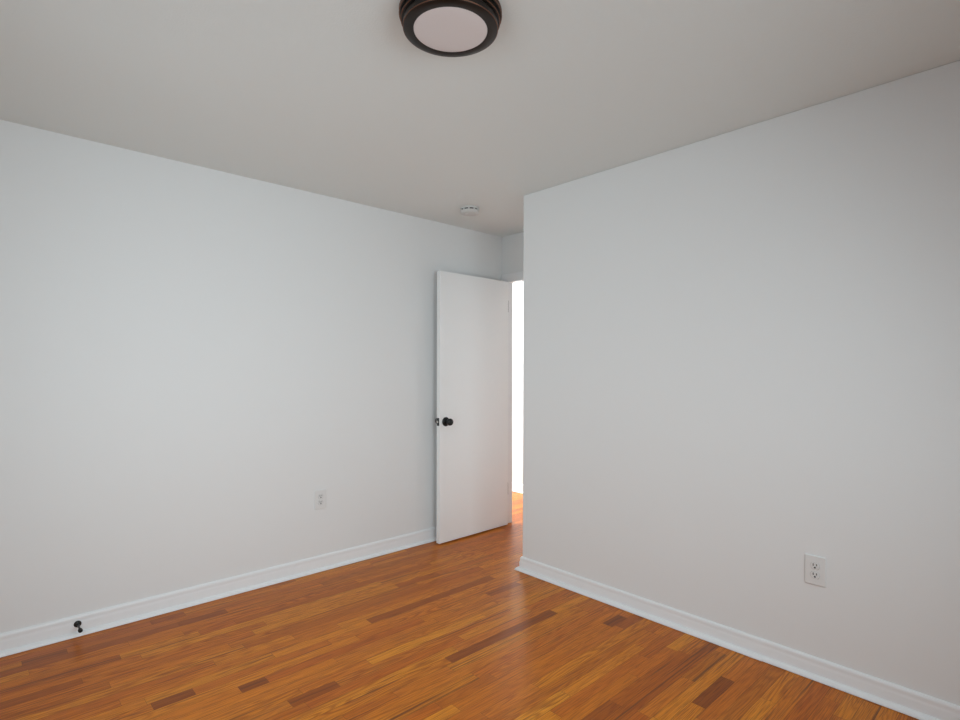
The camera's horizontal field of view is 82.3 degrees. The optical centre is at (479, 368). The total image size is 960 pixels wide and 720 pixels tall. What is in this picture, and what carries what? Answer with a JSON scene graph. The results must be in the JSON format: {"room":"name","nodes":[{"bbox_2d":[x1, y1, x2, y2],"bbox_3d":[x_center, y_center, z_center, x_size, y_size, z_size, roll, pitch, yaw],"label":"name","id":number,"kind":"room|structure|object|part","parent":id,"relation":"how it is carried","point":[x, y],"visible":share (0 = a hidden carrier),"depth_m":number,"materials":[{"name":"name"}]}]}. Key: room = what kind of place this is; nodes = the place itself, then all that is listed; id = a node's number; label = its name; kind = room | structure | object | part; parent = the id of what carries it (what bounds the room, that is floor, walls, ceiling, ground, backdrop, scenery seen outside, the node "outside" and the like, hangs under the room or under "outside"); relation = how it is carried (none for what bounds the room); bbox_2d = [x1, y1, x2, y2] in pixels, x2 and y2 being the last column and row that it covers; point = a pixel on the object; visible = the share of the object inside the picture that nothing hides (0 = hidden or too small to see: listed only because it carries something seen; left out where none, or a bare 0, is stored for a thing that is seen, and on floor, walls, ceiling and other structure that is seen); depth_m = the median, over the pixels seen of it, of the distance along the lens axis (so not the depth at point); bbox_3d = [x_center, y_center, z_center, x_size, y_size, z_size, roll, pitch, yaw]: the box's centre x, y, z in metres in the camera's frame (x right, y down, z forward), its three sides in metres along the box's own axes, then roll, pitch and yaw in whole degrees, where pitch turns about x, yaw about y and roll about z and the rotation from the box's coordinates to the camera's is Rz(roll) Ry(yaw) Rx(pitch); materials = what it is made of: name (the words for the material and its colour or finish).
{"room":"empty bedroom","nodes":[
{"label":"empty bedroom","id":0,"kind":"room"},
{"bbox_2d":[0,120,501,633],"bbox_3d":[-1.262,0.087,3.439,3.967,2.440,0.120,0,0,-43],"label":"wall","id":1,"kind":"structure","parent":0,"point":[190,354],"depth_m":3.04,"materials":[{"name":"white paint"}]},
{"bbox_2d":[0,527,435,657],"bbox_3d":[-1.192,1.258,3.403,3.785,0.098,0.035,0,0,-43],"label":"baseboard","id":2,"kind":"structure","parent":1,"relation":"attached to","point":[32,637],"depth_m":3.03,"materials":[{"name":"white paint"}]},
{"bbox_2d":[74,621,82,632],"bbox_3d":[-1.934,1.247,2.648,0.032,0.032,0.101,0,0,-43],"label":"door stop","id":3,"kind":"object","parent":2,"relation":"attached to","point":[77,623],"visible":1,"depth_m":2.67,"materials":[{"name":"black metal"}]},
{"bbox_2d":[315,489,325,509],"bbox_3d":[-1.034,0.847,3.563,0.080,0.124,0.009,0,0,-43],"label":"wall outlet","id":4,"kind":"object","parent":1,"relation":"attached to","point":[320,495],"visible":1,"depth_m":3.56,"materials":[{"name":"white plastic"}]},
{"bbox_2d":[0,491,918,719],"bbox_3d":[-0.344,1.359,3.176,5.020,0.100,6.521,0,0,-43],"label":"floor","id":5,"kind":"structure","parent":0,"point":[450,630],"depth_m":2.46,"materials":[{"name":"brown wood"}]},
{"bbox_2d":[0,0,959,236],"bbox_3d":[-0.318,-1.191,3.166,4.975,0.120,6.560,0,0,-43],"label":"ceiling","id":6,"kind":"structure","parent":0,"point":[331,98],"depth_m":2.13,"materials":[{"name":"white paint"}]},
{"bbox_2d":[399,0,501,56],"bbox_3d":[-0.093,-1.099,1.739,0.325,0.063,0.325,0,0,-43],"label":"ceiling light","id":7,"kind":"object","parent":6,"relation":"attached to","point":[445,28],"visible":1,"depth_m":1.71,"materials":[{"name":"white glass"}]},
{"bbox_2d":[460,205,478,215],"bbox_3d":[-0.072,-1.107,3.857,0.134,0.046,0.134,0,0,-43],"label":"smoke detector","id":8,"kind":"object","parent":6,"relation":"attached to","point":[468,210],"visible":1,"depth_m":3.81,"materials":[{"name":"white plastic"}]},
{"bbox_2d":[502,232,523,274],"bbox_3d":[1.033,0.092,3.836,0.062,2.440,2.419,0,0,-43],"label":"wall","id":9,"kind":"structure","parent":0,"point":[512,245],"depth_m":4.61,"materials":[{"name":"white paint"}]},
{"bbox_2d":[501,271,522,522],"bbox_3d":[0.507,0.254,4.393,0.081,2.114,0.884,0,0,-43],"label":"door frame","id":10,"kind":"structure","parent":9,"relation":"attached to","point":[510,284],"depth_m":4.68,"materials":[{"name":"white paint"}]},
{"bbox_2d":[435,271,508,543],"bbox_3d":[-0.030,0.285,4.360,0.806,2.030,0.170,0,0,-44],"label":"door","id":11,"kind":"structure","parent":10,"relation":"attached to","point":[471,421],"depth_m":4.30,"materials":[{"name":"white paint"}]},
{"bbox_3d":[-0.231,0.394,4.087,0.054,0.054,0.057,0,0,-44],"label":"knob","id":12,"kind":"part","parent":11,"relation":"part of","materials":[{"name":"black metal"}]},
{"bbox_2d":[512,282,522,483],"bbox_3d":[0.942,0.092,5.374,0.120,2.440,5.040,0,0,-43],"label":"wall","id":13,"kind":"structure","parent":0,"point":[517,331],"depth_m":5.87,"materials":[{"name":"white paint"}]},
{"bbox_2d":[512,482,522,493],"bbox_3d":[0.883,1.268,5.323,0.035,0.089,4.800,0,0,-43],"label":"baseboard","id":14,"kind":"structure","parent":13,"relation":"attached to","point":[516,487],"depth_m":5.84,"materials":[{"name":"white paint"}]},
{"bbox_2d":[523,60,959,705],"bbox_3d":[1.614,0.094,2.651,0.697,2.440,3.173,0,0,-43],"label":"wall","id":15,"kind":"structure","parent":0,"point":[741,347],"depth_m":2.47,"materials":[{"name":"white paint"}]},
{"bbox_2d":[514,556,959,719],"bbox_3d":[1.538,1.269,2.690,0.716,0.089,3.090,0,0,-43],"label":"baseboard","id":16,"kind":"structure","parent":15,"relation":"attached to","point":[912,703],"depth_m":2.48,"materials":[{"name":"white paint"}]},
{"bbox_3d":[1.006,1.301,3.264,0.716,0.019,1.526,0,0,-43],"label":"shoe molding","id":17,"kind":"part","parent":16,"relation":"part of","materials":[{"name":"white paint"}]},
{"bbox_3d":[1.804,1.303,1.897,0.020,0.019,1.564,0,0,-43],"label":"shoe molding","id":18,"kind":"part","parent":16,"relation":"part of","materials":[{"name":"white paint"}]},
{"bbox_2d":[805,554,825,587],"bbox_3d":[1.425,0.857,2.334,0.009,0.124,0.080,0,0,-43],"label":"wall outlet","id":19,"kind":"object","parent":15,"relation":"attached to","point":[815,566],"visible":1,"depth_m":2.33,"materials":[{"name":"white plastic"}]},
{"bbox_2d":[810,571,819,578],"bbox_3d":[1.423,0.876,2.332,0.003,0.030,0.036,0,0,-43],"label":"receptacle","id":20,"kind":"object","parent":19,"relation":"attached to","point":[813,574],"depth_m":2.33,"materials":[{"name":"white plastic"}]},
{"bbox_2d":[810,562,819,569],"bbox_3d":[1.423,0.837,2.332,0.003,0.030,0.036,0,0,-43],"label":"receptacle","id":21,"kind":"object","parent":19,"relation":"attached to","point":[813,565],"depth_m":2.33,"materials":[{"name":"white plastic"}]}
]}

